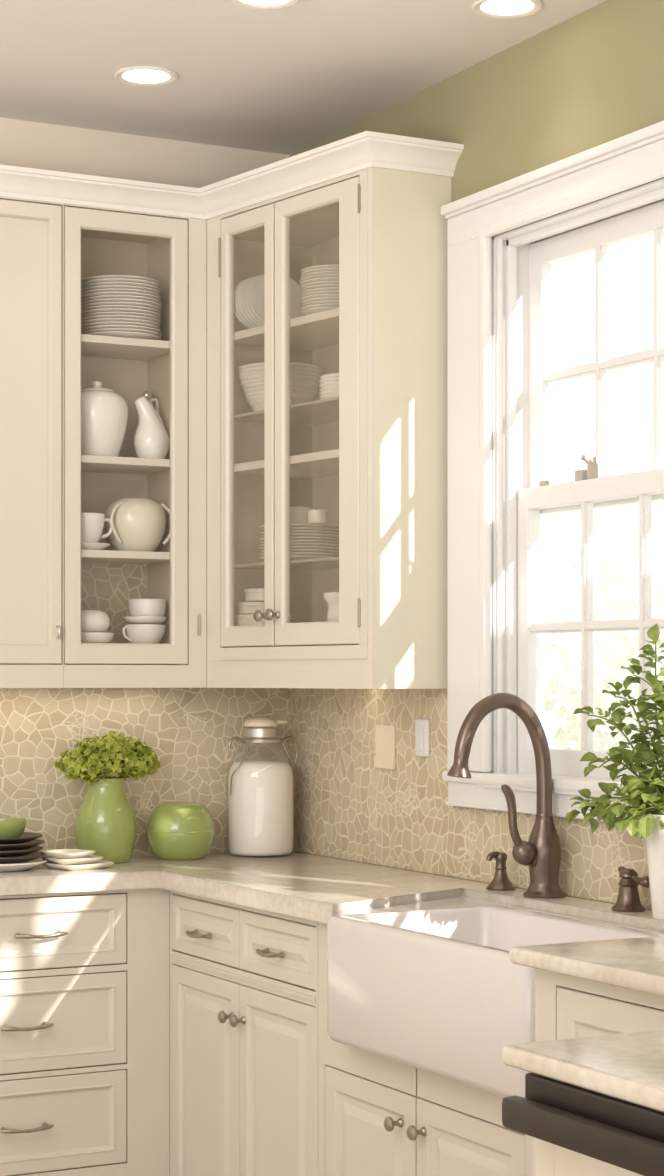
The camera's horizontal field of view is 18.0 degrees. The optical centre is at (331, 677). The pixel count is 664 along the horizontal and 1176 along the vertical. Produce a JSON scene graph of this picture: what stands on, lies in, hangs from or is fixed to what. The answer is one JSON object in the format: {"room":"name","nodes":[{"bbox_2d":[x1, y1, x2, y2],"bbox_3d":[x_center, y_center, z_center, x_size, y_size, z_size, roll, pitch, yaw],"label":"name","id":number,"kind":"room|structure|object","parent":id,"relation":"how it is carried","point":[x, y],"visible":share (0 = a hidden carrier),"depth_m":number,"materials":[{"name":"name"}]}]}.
{"room":"kitchen","nodes":[
{"label":"kitchen","id":0,"kind":"room"},
{"bbox_2d":[0,118,288,1175],"bbox_3d":[-2.717,0.020,4.022,6.200,2.672,0.200,0,0,-28],"label":"wall","id":1,"kind":"structure","parent":0,"point":[28,144],"depth_m":5.09,"materials":[{"name":"beige paint"}]},
{"bbox_2d":[0,164,70,687],"bbox_3d":[-0.950,-0.565,4.789,0.640,1.180,0.299,0,0,-28],"label":"upper cabinet","id":2,"kind":"object","parent":1,"relation":"attached to","point":[32,200],"visible":1,"depth_m":4.83,"materials":[{"name":"beige paint"}]},
{"bbox_2d":[63,173,206,687],"bbox_3d":[-0.507,-0.565,5.024,0.364,1.180,0.299,0,0,-28],"label":"upper cabinet","id":3,"kind":"object","parent":1,"relation":"attached to","point":[112,226],"visible":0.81,"depth_m":4.99,"materials":[{"name":"beige paint"}]},
{"bbox_2d":[81,542,110,549],"bbox_3d":[-0.579,-0.306,4.960,0.112,0.017,0.112,0,0,-28],"label":"saucer","id":4,"kind":"object","parent":3,"relation":"on","point":[84,545],"visible":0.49,"depth_m":4.92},
{"bbox_2d":[81,513,111,542],"bbox_3d":[-0.577,-0.350,4.963,0.084,0.071,0.093,0,0,29],"label":"cup","id":5,"kind":"object","parent":4,"relation":"on","point":[92,524],"visible":0.62,"depth_m":4.93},
{"bbox_2d":[81,632,113,642],"bbox_3d":[-0.573,-0.093,4.985,0.110,0.026,0.110,0,0,-28],"label":"bowl","id":6,"kind":"object","parent":3,"relation":"in","point":[86,637],"visible":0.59,"depth_m":4.94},
{"bbox_2d":[81,610,109,631],"bbox_3d":[-0.576,-0.132,4.984,0.098,0.053,0.098,0,0,-28],"label":"bowl","id":7,"kind":"object","parent":6,"relation":"on","point":[91,620],"visible":0.7,"depth_m":4.94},
{"bbox_2d":[81,381,127,456],"bbox_3d":[-0.560,-0.613,5.003,0.149,0.188,0.149,0,0,-28],"label":"ginger jar","id":8,"kind":"object","parent":3,"relation":"on","point":[104,412],"visible":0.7,"depth_m":4.95,"materials":[{"name":"ceramic"}]},
{"bbox_2d":[88,331,160,339],"bbox_3d":[-0.507,-0.807,5.030,0.196,0.012,0.196,0,0,-28],"label":"plate","id":9,"kind":"object","parent":3,"relation":"on","point":[111,333],"visible":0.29,"depth_m":4.96,"materials":[{"name":"ceramic"}]},
{"bbox_2d":[81,328,161,337],"bbox_3d":[-0.506,-0.815,5.030,0.196,0.012,0.196,0,0,-28],"label":"plate","id":10,"kind":"object","parent":9,"relation":"on","point":[104,329],"visible":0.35,"depth_m":4.95,"materials":[{"name":"ceramic"}]},
{"bbox_2d":[81,325,160,333],"bbox_3d":[-0.507,-0.823,5.031,0.196,0.012,0.196,0,0,-28],"label":"plate","id":11,"kind":"object","parent":10,"relation":"on","point":[100,326],"visible":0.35,"depth_m":4.95,"materials":[{"name":"ceramic"}]},
{"bbox_2d":[81,322,160,329],"bbox_3d":[-0.509,-0.830,5.031,0.196,0.012,0.196,0,0,-28],"label":"plate","id":12,"kind":"object","parent":11,"relation":"on","point":[95,323],"visible":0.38,"depth_m":4.95,"materials":[{"name":"ceramic"}]},
{"bbox_2d":[81,318,160,327],"bbox_3d":[-0.509,-0.838,5.030,0.196,0.012,0.196,0,0,-28],"label":"plate","id":13,"kind":"object","parent":12,"relation":"on","point":[103,319],"visible":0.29,"depth_m":4.95,"materials":[{"name":"ceramic"}]},
{"bbox_2d":[81,315,160,324],"bbox_3d":[-0.508,-0.846,5.029,0.196,0.012,0.196,0,0,-28],"label":"plate","id":14,"kind":"object","parent":13,"relation":"on","point":[98,316],"visible":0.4,"depth_m":4.95,"materials":[{"name":"ceramic"}]},
{"bbox_2d":[81,312,160,320],"bbox_3d":[-0.508,-0.854,5.032,0.196,0.012,0.196,0,0,-28],"label":"plate","id":15,"kind":"object","parent":14,"relation":"on","point":[98,313],"visible":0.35,"depth_m":4.95,"materials":[{"name":"ceramic"}]},
{"bbox_2d":[81,308,160,317],"bbox_3d":[-0.508,-0.862,5.030,0.196,0.012,0.196,0,0,-28],"label":"plate","id":16,"kind":"object","parent":15,"relation":"on","point":[104,309],"visible":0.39,"depth_m":4.95,"materials":[{"name":"ceramic"}]},
{"bbox_2d":[81,305,160,314],"bbox_3d":[-0.508,-0.869,5.033,0.196,0.012,0.196,0,0,-28],"label":"plate","id":17,"kind":"object","parent":16,"relation":"on","point":[103,306],"visible":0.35,"depth_m":4.96,"materials":[{"name":"ceramic"}]},
{"bbox_2d":[81,302,160,311],"bbox_3d":[-0.507,-0.877,5.031,0.196,0.012,0.196,0,0,-28],"label":"plate","id":18,"kind":"object","parent":17,"relation":"on","point":[98,303],"visible":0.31,"depth_m":4.96,"materials":[{"name":"ceramic"}]},
{"bbox_2d":[81,298,161,307],"bbox_3d":[-0.505,-0.885,5.031,0.196,0.012,0.196,0,0,-28],"label":"plate","id":19,"kind":"object","parent":18,"relation":"on","point":[108,299],"visible":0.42,"depth_m":4.95,"materials":[{"name":"ceramic"}]},
{"bbox_2d":[81,295,161,304],"bbox_3d":[-0.506,-0.893,5.031,0.196,0.012,0.196,0,0,-28],"label":"plate","id":20,"kind":"object","parent":19,"relation":"on","point":[103,296],"visible":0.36,"depth_m":4.95,"materials":[{"name":"ceramic"}]},
{"bbox_2d":[81,292,160,300],"bbox_3d":[-0.508,-0.900,5.029,0.196,0.012,0.196,0,0,-28],"label":"plate","id":21,"kind":"object","parent":20,"relation":"on","point":[97,293],"visible":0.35,"depth_m":4.95,"materials":[{"name":"ceramic"}]},
{"bbox_2d":[81,288,160,297],"bbox_3d":[-0.509,-0.908,5.032,0.196,0.012,0.196,0,0,-28],"label":"plate","id":22,"kind":"object","parent":21,"relation":"on","point":[112,289],"visible":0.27,"depth_m":4.95,"materials":[{"name":"ceramic"}]},
{"bbox_2d":[81,285,160,294],"bbox_3d":[-0.509,-0.916,5.031,0.196,0.012,0.196,0,0,-28],"label":"plate","id":23,"kind":"object","parent":22,"relation":"on","point":[102,286],"visible":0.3,"depth_m":4.95,"materials":[{"name":"ceramic"}]},
{"bbox_2d":[81,282,161,291],"bbox_3d":[-0.507,-0.924,5.031,0.196,0.012,0.196,0,0,-28],"label":"plate","id":24,"kind":"object","parent":23,"relation":"on","point":[99,283],"visible":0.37,"depth_m":4.95,"materials":[{"name":"ceramic"}]},
{"bbox_2d":[81,278,161,288],"bbox_3d":[-0.506,-0.932,5.030,0.196,0.012,0.196,0,0,-28],"label":"plate","id":25,"kind":"object","parent":24,"relation":"on","point":[109,279],"visible":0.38,"depth_m":4.95,"materials":[{"name":"ceramic"}]},
{"bbox_2d":[81,275,160,284],"bbox_3d":[-0.508,-0.940,5.030,0.196,0.012,0.196,0,0,-28],"label":"plate","id":26,"kind":"object","parent":25,"relation":"on","point":[102,276],"visible":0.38,"depth_m":4.95,"materials":[{"name":"ceramic"}]},
{"bbox_2d":[81,549,169,563],"bbox_3d":[-0.533,-0.289,5.040,0.282,0.018,0.211,0,0,-28],"label":"shelf","id":27,"kind":"object","parent":3,"relation":"attached to","point":[105,556],"depth_m":4.98,"materials":[{"name":"beige paint"}]},
{"bbox_2d":[81,455,169,474],"bbox_3d":[-0.533,-0.510,5.040,0.282,0.018,0.211,0,0,-28],"label":"shelf","id":28,"kind":"object","parent":3,"relation":"attached to","point":[90,464],"depth_m":4.99,"materials":[{"name":"beige paint"}]},
{"bbox_2d":[81,334,169,360],"bbox_3d":[-0.533,-0.792,5.040,0.282,0.018,0.211,0,0,-28],"label":"shelf","id":29,"kind":"object","parent":3,"relation":"attached to","point":[93,347],"depth_m":5.02,"materials":[{"name":"beige paint"}]},
{"bbox_2d":[105,498,169,551],"bbox_3d":[-0.473,-0.363,5.054,0.168,0.130,0.149,0,0,-28],"label":"round pot","id":30,"kind":"object","parent":3,"relation":"on","point":[137,524],"visible":0.8,"depth_m":5.00,"materials":[{"name":"ceramic"}]},
{"bbox_2d":[122,624,165,642],"bbox_3d":[-0.451,-0.103,5.061,0.100,0.046,0.100,0,0,17],"label":"cup","id":31,"kind":"object","parent":3,"relation":"in","point":[135,633],"visible":0.91,"depth_m":5.02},
{"bbox_2d":[124,616,166,623],"bbox_3d":[-0.451,-0.136,5.061,0.104,0.019,0.104,0,0,-28],"label":"saucer","id":32,"kind":"object","parent":31,"relation":"on","point":[129,619],"visible":0.94,"depth_m":5.02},
{"bbox_2d":[128,599,165,615],"bbox_3d":[-0.446,-0.167,5.064,0.092,0.041,0.092,0,0,-28],"label":"bowl","id":33,"kind":"object","parent":32,"relation":"on","point":[137,607],"visible":0.97,"depth_m":5.03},
{"bbox_2d":[134,396,169,458],"bbox_3d":[-0.435,-0.598,5.059,0.088,0.158,0.087,0,0,-28],"label":"pitcher","id":34,"kind":"object","parent":3,"relation":"on","point":[151,438],"visible":0.93,"depth_m":5.03,"materials":[{"name":"ceramic"}]},
{"bbox_2d":[0,687,288,856],"bbox_3d":[-0.815,0.230,4.914,1.596,0.412,0.004,0,0,-28],"label":"backsplash","id":35,"kind":"structure","parent":1,"relation":"attached to","point":[189,731],"depth_m":5.09,"materials":[{"name":"tile"}]},
{"bbox_2d":[0,0,605,154],"bbox_3d":[-0.951,-1.366,0.686,6.200,0.100,7.750,0,0,-28],"label":"ceiling","id":36,"kind":"structure","parent":0,"point":[286,80],"depth_m":4.45,"materials":[{"name":"paint"}]},
{"bbox_2d":[114,66,177,85],"bbox_3d":[-0.406,-1.313,4.586,0.140,0.006,0.140,0,0,-28],"label":"recessed light","id":37,"kind":"object","parent":36,"relation":"in","point":[134,75],"visible":1,"depth_m":4.58,"materials":[{"name":"white paint"}]},
{"bbox_2d":[231,0,298,8],"bbox_3d":[-0.130,-1.313,4.051,0.140,0.006,0.140,0,0,-28],"label":"recessed light","id":38,"kind":"object","parent":36,"relation":"in","point":[254,4],"visible":1,"depth_m":4.09,"materials":[{"name":"beige"}]},
{"bbox_2d":[472,0,542,18],"bbox_3d":[0.343,-1.313,4.109,0.140,0.006,0.140,0,0,-28],"label":"recessed light","id":39,"kind":"object","parent":36,"relation":"in","point":[500,9],"visible":1,"depth_m":4.11,"materials":[{"name":"beige"}]},
{"bbox_2d":[289,0,663,909],"bbox_3d":[1.714,0.020,1.984,0.125,2.672,7.550,0,0,-28],"label":"wall","id":40,"kind":"structure","parent":0,"point":[593,78],"depth_m":4.31,"materials":[{"name":"green paint"}]},
{"bbox_2d":[199,131,463,688],"bbox_3d":[0.013,-0.565,4.799,0.336,1.180,0.727,0,0,-37],"label":"upper cabinet","id":41,"kind":"object","parent":40,"relation":"attached to","point":[368,204],"visible":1,"depth_m":4.58,"materials":[{"name":"beige paint"}]},
{"bbox_2d":[242,275,262,325],"bbox_3d":[-0.146,-0.889,4.970,0.140,0.136,0.037,0,0,-20],"label":"plate","id":42,"kind":"object","parent":41,"relation":"in","point":[251,317],"visible":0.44,"depth_m":4.95,"materials":[{"name":"ceramic"}]},
{"bbox_2d":[235,614,291,625],"bbox_3d":[-0.164,-0.134,5.014,0.135,0.030,0.135,0,0,-28],"label":"round tin","id":43,"kind":"object","parent":41,"relation":"in","point":[241,619],"visible":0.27,"depth_m":4.96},
{"bbox_2d":[238,602,263,613],"bbox_3d":[-0.164,-0.165,5.014,0.123,0.028,0.123,0,0,-28],"label":"round tin","id":44,"kind":"object","parent":43,"relation":"on","point":[243,607],"visible":0.41,"depth_m":4.96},
{"bbox_2d":[244,588,263,601],"bbox_3d":[-0.162,-0.195,5.003,0.095,0.030,0.095,0,0,-28],"label":"round tin","id":45,"kind":"object","parent":44,"relation":"on","point":[254,594],"visible":0.48,"depth_m":4.96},
{"bbox_2d":[249,275,301,321],"bbox_3d":[-0.128,-0.889,4.949,0.140,0.136,0.037,0,0,-20],"label":"plate","id":46,"kind":"object","parent":41,"relation":"on","point":[256,295],"visible":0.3,"depth_m":4.95,"materials":[{"name":"ceramic"}]},
{"bbox_2d":[253,408,307,418],"bbox_3d":[-0.122,-0.627,4.992,0.130,0.014,0.130,0,0,-28],"label":"serving bowl","id":47,"kind":"object","parent":41,"relation":"in","point":[295,413],"visible":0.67,"depth_m":4.96,"materials":[{"name":"ceramic"}]},
{"bbox_2d":[251,404,309,410],"bbox_3d":[-0.122,-0.636,4.993,0.141,0.014,0.141,0,0,-28],"label":"serving bowl","id":48,"kind":"object","parent":47,"relation":"on","point":[260,406],"visible":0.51,"depth_m":4.95,"materials":[{"name":"ceramic"}]},
{"bbox_2d":[249,399,311,406],"bbox_3d":[-0.123,-0.645,4.992,0.151,0.014,0.151,0,0,-28],"label":"serving bowl","id":49,"kind":"object","parent":48,"relation":"on","point":[292,401],"visible":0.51,"depth_m":4.94,"materials":[{"name":"ceramic"}]},
{"bbox_2d":[246,395,313,402],"bbox_3d":[-0.123,-0.654,4.992,0.160,0.014,0.160,0,0,-28],"label":"serving bowl","id":50,"kind":"object","parent":49,"relation":"on","point":[261,397],"visible":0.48,"depth_m":4.94,"materials":[{"name":"ceramic"}]},
{"bbox_2d":[245,391,315,398],"bbox_3d":[-0.123,-0.664,4.993,0.169,0.014,0.169,0,0,-28],"label":"serving bowl","id":51,"kind":"object","parent":50,"relation":"on","point":[259,393],"visible":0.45,"depth_m":4.93,"materials":[{"name":"ceramic"}]},
{"bbox_2d":[244,387,317,394],"bbox_3d":[-0.122,-0.673,4.992,0.177,0.014,0.177,0,0,-28],"label":"serving bowl","id":52,"kind":"object","parent":51,"relation":"on","point":[300,389],"visible":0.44,"depth_m":4.93,"materials":[{"name":"ceramic"}]},
{"bbox_2d":[242,382,318,390],"bbox_3d":[-0.123,-0.682,4.992,0.184,0.014,0.184,0,0,-28],"label":"serving bowl","id":53,"kind":"object","parent":52,"relation":"on","point":[255,385],"visible":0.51,"depth_m":4.93,"materials":[{"name":"ceramic"}]},
{"bbox_2d":[240,378,319,386],"bbox_3d":[-0.123,-0.691,4.991,0.189,0.014,0.189,0,0,-28],"label":"serving bowl","id":54,"kind":"object","parent":53,"relation":"on","point":[292,380],"visible":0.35,"depth_m":4.92,"materials":[{"name":"ceramic"}]},
{"bbox_2d":[240,374,320,382],"bbox_3d":[-0.123,-0.700,4.991,0.194,0.014,0.194,0,0,-28],"label":"serving bowl","id":55,"kind":"object","parent":54,"relation":"on","point":[294,376],"visible":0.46,"depth_m":4.92,"materials":[{"name":"ceramic"}]},
{"bbox_2d":[239,370,320,378],"bbox_3d":[-0.123,-0.710,4.992,0.197,0.014,0.197,0,0,-28],"label":"serving bowl","id":56,"kind":"object","parent":55,"relation":"on","point":[242,375],"visible":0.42,"depth_m":4.92,"materials":[{"name":"ceramic"}]},
{"bbox_2d":[238,366,321,374],"bbox_3d":[-0.123,-0.719,4.991,0.199,0.014,0.199,0,0,-28],"label":"serving bowl","id":57,"kind":"object","parent":56,"relation":"on","point":[296,368],"visible":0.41,"depth_m":4.92,"materials":[{"name":"ceramic"}]},
{"bbox_2d":[238,362,321,370],"bbox_3d":[-0.123,-0.728,4.992,0.200,0.014,0.200,0,0,-28],"label":"serving bowl","id":58,"kind":"object","parent":57,"relation":"on","point":[291,363],"visible":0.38,"depth_m":4.92,"materials":[{"name":"ceramic"}]},
{"bbox_2d":[234,449,338,477],"bbox_3d":[0.020,-0.495,4.836,0.249,0.018,0.631,0,0,-37],"label":"shelf","id":59,"kind":"object","parent":41,"relation":"attached to","point":[323,464],"depth_m":4.88,"materials":[{"name":"beige paint"}]},
{"bbox_2d":[234,308,338,350],"bbox_3d":[0.020,-0.807,4.836,0.249,0.018,0.631,0,0,-37],"label":"shelf","id":60,"kind":"object","parent":41,"relation":"attached to","point":[319,331],"depth_m":4.89,"materials":[{"name":"beige paint"}]},
{"bbox_2d":[259,556,338,563],"bbox_3d":[-0.076,-0.272,4.885,0.188,0.012,0.188,0,0,-28],"label":"plate","id":61,"kind":"object","parent":41,"relation":"on","point":[293,559],"visible":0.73,"depth_m":4.83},
{"bbox_2d":[259,552,338,556],"bbox_3d":[-0.077,-0.279,4.886,0.188,0.012,0.188,0,0,-28],"label":"plate","id":62,"kind":"object","parent":61,"relation":"on","point":[291,553],"visible":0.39,"depth_m":4.81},
{"bbox_2d":[259,549,338,553],"bbox_3d":[-0.075,-0.286,4.886,0.188,0.012,0.188,0,0,-28],"label":"plate","id":63,"kind":"object","parent":62,"relation":"on","point":[291,550],"visible":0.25,"depth_m":4.81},
{"bbox_2d":[259,546,338,550],"bbox_3d":[-0.077,-0.293,4.886,0.188,0.012,0.188,0,0,-28],"label":"plate","id":64,"kind":"object","parent":63,"relation":"on","point":[291,547],"visible":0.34,"depth_m":4.81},
{"bbox_2d":[259,543,338,547],"bbox_3d":[-0.076,-0.301,4.887,0.188,0.012,0.188,0,0,-28],"label":"plate","id":65,"kind":"object","parent":64,"relation":"on","point":[291,544],"visible":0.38,"depth_m":4.81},
{"bbox_2d":[260,540,338,544],"bbox_3d":[-0.075,-0.308,4.888,0.188,0.012,0.188,0,0,-28],"label":"plate","id":66,"kind":"object","parent":65,"relation":"on","point":[291,541],"visible":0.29,"depth_m":4.81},
{"bbox_2d":[259,537,338,540],"bbox_3d":[-0.076,-0.315,4.887,0.188,0.012,0.188,0,0,-28],"label":"plate","id":67,"kind":"object","parent":66,"relation":"on","point":[291,538],"visible":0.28,"depth_m":4.81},
{"bbox_2d":[260,533,338,537],"bbox_3d":[-0.074,-0.322,4.886,0.188,0.012,0.188,0,0,-28],"label":"plate","id":68,"kind":"object","parent":67,"relation":"on","point":[294,534],"visible":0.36,"depth_m":4.81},
{"bbox_2d":[260,530,338,534],"bbox_3d":[-0.075,-0.330,4.889,0.188,0.012,0.188,0,0,-28],"label":"plate","id":69,"kind":"object","parent":68,"relation":"on","point":[291,531],"visible":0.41,"depth_m":4.81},
{"bbox_2d":[260,527,338,531],"bbox_3d":[-0.075,-0.337,4.889,0.188,0.012,0.188,0,0,-28],"label":"plate","id":70,"kind":"object","parent":69,"relation":"on","point":[291,528],"visible":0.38,"depth_m":4.81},
{"bbox_2d":[259,524,338,528],"bbox_3d":[-0.076,-0.344,4.886,0.188,0.012,0.188,0,0,-28],"label":"plate","id":71,"kind":"object","parent":70,"relation":"on","point":[291,525],"visible":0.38,"depth_m":4.81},
{"bbox_2d":[290,507,313,523],"bbox_3d":[-0.083,-0.372,4.888,0.080,0.043,0.080,0,0,-28],"label":"round dish","id":72,"kind":"object","parent":71,"relation":"on","point":[298,515],"visible":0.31,"depth_m":4.85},
{"bbox_2d":[308,509,326,523],"bbox_3d":[-0.033,-0.366,4.788,0.044,0.030,0.044,0,0,-28],"label":"ramekin","id":73,"kind":"object","parent":71,"relation":"on","point":[317,516],"visible":1,"depth_m":4.77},
{"bbox_2d":[319,394,338,405],"bbox_3d":[0.031,-0.627,4.742,0.120,0.013,0.120,0,0,-28],"label":"dish","id":74,"kind":"object","parent":41,"relation":"on","point":[330,399],"visible":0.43,"depth_m":4.71,"materials":[{"name":"ceramic"}]},
{"bbox_2d":[323,592,338,621],"bbox_3d":[0.026,-0.154,4.729,0.092,0.071,0.098,0,0,8],"label":"jug","id":75,"kind":"object","parent":41,"relation":"in","point":[332,598],"visible":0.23,"depth_m":4.70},
{"bbox_2d":[289,688,650,908],"bbox_3d":[0.652,0.230,3.852,0.004,0.412,3.246,0,0,-28],"label":"backsplash","id":76,"kind":"structure","parent":40,"relation":"attached to","point":[345,807],"depth_m":4.78,"materials":[{"name":"tile"}]},
{"bbox_2d":[374,725,395,768],"bbox_3d":[0.122,0.161,4.840,0.009,0.100,0.088,0,0,-28],"label":"switch plate","id":77,"kind":"object","parent":76,"relation":"attached to","point":[385,758],"visible":1,"depth_m":4.83,"materials":[{"name":"beige plastic"}]},
{"bbox_2d":[415,719,429,756],"bbox_3d":[0.200,0.136,4.689,0.012,0.085,0.056,0,0,-28],"label":"outlet plate","id":78,"kind":"object","parent":76,"relation":"attached to","point":[422,726],"visible":1,"depth_m":4.68,"materials":[{"name":"white plastic"}]},
{"bbox_2d":[441,121,663,820],"bbox_3d":[0.952,-0.373,3.382,0.165,1.302,2.755,0,0,-28],"label":"window","id":79,"kind":"structure","parent":40,"relation":"in","point":[501,376],"depth_m":4.42,"materials":[{"name":"white paint"}]},
{"bbox_3d":[-0.992,1.381,0.551,6.000,0.050,7.550,0,0,-28],"label":"floor","id":80,"kind":"structure","parent":0,"visible":0},
{"bbox_2d":[0,888,168,1175],"bbox_3d":[-0.716,0.916,4.762,0.630,0.879,0.350,0,0,-28],"label":"base cabinet","id":81,"kind":"object","parent":80,"relation":"on","point":[84,976],"visible":1,"depth_m":4.69,"materials":[{"name":"beige paint"}]},
{"bbox_2d":[170,890,317,1175],"bbox_3d":[-0.010,0.916,4.561,0.495,0.879,0.731,0,0,-28],"label":"base cabinet","id":82,"kind":"object","parent":80,"relation":"on","point":[244,980],"visible":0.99,"depth_m":4.44,"materials":[{"name":"beige paint"}]},
{"bbox_2d":[0,851,663,931],"bbox_3d":[-0.176,0.456,4.133,1.195,0.040,1.973,0,0,-28],"label":"countertop","id":83,"kind":"structure","parent":82,"relation":"on","point":[315,888],"depth_m":4.54,"materials":[{"name":"beige stone"}]},
{"bbox_2d":[0,858,46,871],"bbox_3d":[-0.751,0.425,4.758,0.210,0.021,0.210,0,0,-28],"label":"dinner plate","id":84,"kind":"object","parent":83,"relation":"on","point":[13,867],"visible":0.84,"depth_m":4.69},
{"bbox_2d":[0,852,45,863],"bbox_3d":[-0.748,0.409,4.759,0.196,0.017,0.196,0,0,-28],"label":"dinner plate","id":85,"kind":"object","parent":84,"relation":"on","point":[20,859],"visible":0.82,"depth_m":4.70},
{"bbox_2d":[0,846,42,856],"bbox_3d":[-0.752,0.395,4.757,0.194,0.017,0.194,0,0,-28],"label":"dinner plate","id":86,"kind":"object","parent":85,"relation":"on","point":[14,853],"visible":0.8,"depth_m":4.70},
{"bbox_2d":[0,839,44,850],"bbox_3d":[-0.748,0.381,4.759,0.192,0.017,0.192,0,0,-28],"label":"dinner plate","id":87,"kind":"object","parent":86,"relation":"on","point":[21,846],"visible":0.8,"depth_m":4.70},
{"bbox_2d":[0,832,42,843],"bbox_3d":[-0.751,0.366,4.758,0.190,0.017,0.190,0,0,-28],"label":"dinner plate","id":88,"kind":"object","parent":87,"relation":"on","point":[26,836],"visible":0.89,"depth_m":4.70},
{"bbox_2d":[0,817,26,837],"bbox_3d":[-0.759,0.345,4.759,0.132,0.047,0.132,0,0,-28],"label":"bowl","id":89,"kind":"object","parent":88,"relation":"on","point":[10,827],"visible":0.93,"depth_m":4.72,"materials":[{"name":"ceramic"}]},
{"bbox_2d":[41,860,113,870],"bbox_3d":[-0.583,0.429,4.790,0.135,0.014,0.135,0,0,-42],"label":"square dish","id":90,"kind":"object","parent":83,"relation":"on","point":[100,864],"visible":0.69,"depth_m":4.75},
{"bbox_2d":[41,855,103,864],"bbox_3d":[-0.593,0.416,4.790,0.118,0.014,0.118,0,0,-31],"label":"square dish","id":91,"kind":"object","parent":90,"relation":"on","point":[91,859],"visible":0.79,"depth_m":4.75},
{"bbox_2d":[40,849,95,858],"bbox_3d":[-0.603,0.404,4.791,0.102,0.014,0.102,0,0,36],"label":"square dish","id":92,"kind":"object","parent":91,"relation":"on","point":[60,853],"visible":1,"depth_m":4.77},
{"bbox_2d":[75,777,135,863],"bbox_3d":[-0.535,0.337,4.957,0.145,0.199,0.145,0,0,-28],"label":"vase","id":93,"kind":"object","parent":83,"relation":"on","point":[105,822],"visible":0.87,"depth_m":4.91,"materials":[{"name":"green ceramic"}]},
{"bbox_2d":[54,731,159,784],"bbox_3d":[-0.519,0.263,4.947,0.264,0.276,0.124,0,0,-28],"label":"bunch","id":94,"kind":"object","parent":93,"relation":"in","point":[125,757],"visible":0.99,"depth_m":4.91,"materials":[{"name":"plant"}]},
{"bbox_2d":[146,802,215,859],"bbox_3d":[-0.364,0.368,5.046,0.168,0.136,0.168,0,0,-28],"label":"round vase","id":95,"kind":"object","parent":83,"relation":"on","point":[174,830],"visible":1,"depth_m":4.99,"materials":[{"name":"green ceramic"}]},
{"bbox_2d":[226,717,297,855],"bbox_3d":[-0.174,0.267,5.140,0.169,0.339,0.169,0,0,16],"label":"glass jar","id":96,"kind":"object","parent":83,"relation":"on","point":[260,793],"visible":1,"depth_m":5.08,"materials":[{"name":"glass"}]},
{"bbox_2d":[327,896,663,1097],"bbox_3d":[0.290,0.570,3.849,0.426,0.237,0.885,0,0,-28],"label":"sink","id":97,"kind":"object","parent":83,"relation":"in","point":[434,986],"visible":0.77,"depth_m":3.72,"materials":[{"name":"ceramic"}]},
{"bbox_2d":[486,851,515,890],"bbox_3d":[0.345,0.397,4.314,0.066,0.078,0.062,0,0,-28],"label":"soap dispenser","id":98,"kind":"object","parent":83,"relation":"on","point":[500,881],"visible":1,"depth_m":4.30,"materials":[{"name":"brown metal"}]},
{"bbox_2d":[447,693,564,898],"bbox_3d":[0.343,0.233,4.132,0.263,0.406,0.084,0,0,-28],"label":"faucet","id":99,"kind":"object","parent":83,"relation":"on","point":[542,852],"visible":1,"depth_m":4.14,"materials":[{"name":"brown metal"}]},
{"bbox_2d":[612,866,648,911],"bbox_3d":[0.562,0.395,3.909,0.064,0.082,0.098,0,0,-28],"label":"valve","id":100,"kind":"object","parent":83,"relation":"on","point":[628,900],"visible":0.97,"depth_m":3.91,"materials":[{"name":"brown metal"}]},
{"bbox_2d":[642,812,663,918],"bbox_3d":[0.615,0.342,3.804,0.106,0.189,0.106,0,0,-28],"label":"vase","id":101,"kind":"object","parent":83,"relation":"on","point":[654,843],"visible":0.8,"depth_m":3.78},
{"bbox_2d":[566,624,663,839],"bbox_3d":[0.548,0.119,3.813,0.297,0.435,0.198,0,0,33],"label":"leafy branches","id":102,"kind":"object","parent":101,"relation":"in","point":[644,790],"visible":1,"depth_m":3.80,"materials":[{"name":"green plant"}]},
{"bbox_2d":[318,922,532,1175],"bbox_3d":[0.381,0.916,3.823,0.495,0.879,0.934,0,0,-28],"label":"base cabinet","id":103,"kind":"object","parent":80,"relation":"on","point":[378,1115],"visible":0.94,"depth_m":3.85,"materials":[{"name":"beige paint"}]},
{"bbox_2d":[502,1073,663,1175],"bbox_3d":[0.517,0.909,2.282,0.412,0.893,0.598,0,0,-28],"label":"dishwasher","id":104,"kind":"object","parent":80,"relation":"on","point":[577,1131],"visible":0.9,"depth_m":2.33,"materials":[{"name":"metal"}]},
{"bbox_2d":[502,1030,663,1112],"bbox_3d":[0.537,0.449,2.285,0.395,0.026,0.684,0,0,-28],"label":"countertop","id":105,"kind":"structure","parent":104,"relation":"on","point":[629,1067],"depth_m":2.40,"materials":[{"name":"beige stone"}]},
{"bbox_2d":[535,968,663,1041],"bbox_3d":[0.677,0.900,3.133,0.593,0.912,0.552,0,0,-28],"label":"base cabinet","id":106,"kind":"object","parent":80,"relation":"on","point":[566,1007],"visible":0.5,"depth_m":3.13,"materials":[{"name":"beige paint"}]},
{"bbox_2d":[509,936,663,996],"bbox_3d":[0.685,0.430,3.128,0.614,0.028,0.596,0,0,-28],"label":"countertop","id":107,"kind":"structure","parent":106,"relation":"on","point":[637,964],"depth_m":3.13,"materials":[{"name":"beige stone"}]},
{"label":"outside","id":108,"kind":"structure","parent":0,"visible":0},
{"bbox_3d":[9.796,1.681,18.964,29.700,0.050,45.000,0,0,-28],"label":"ground","id":109,"kind":"structure","parent":108,"visible":0},
{"bbox_2d":[543,515,628,750],"bbox_3d":[0.714,0.203,12.685,2.137,2.924,2.081,0,0,17],"label":"tree","id":110,"kind":"object","parent":109,"relation":"on","point":[569,652],"visible":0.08,"depth_m":12.37,"materials":[{"name":"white plant"}]},
{"bbox_2d":[543,444,663,749],"bbox_3d":[2.568,-0.060,16.139,2.725,3.447,2.745,0,0,-44],"label":"tree","id":111,"kind":"object","parent":109,"relation":"on","point":[610,589],"visible":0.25,"depth_m":15.88,"materials":[{"name":"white plant"}]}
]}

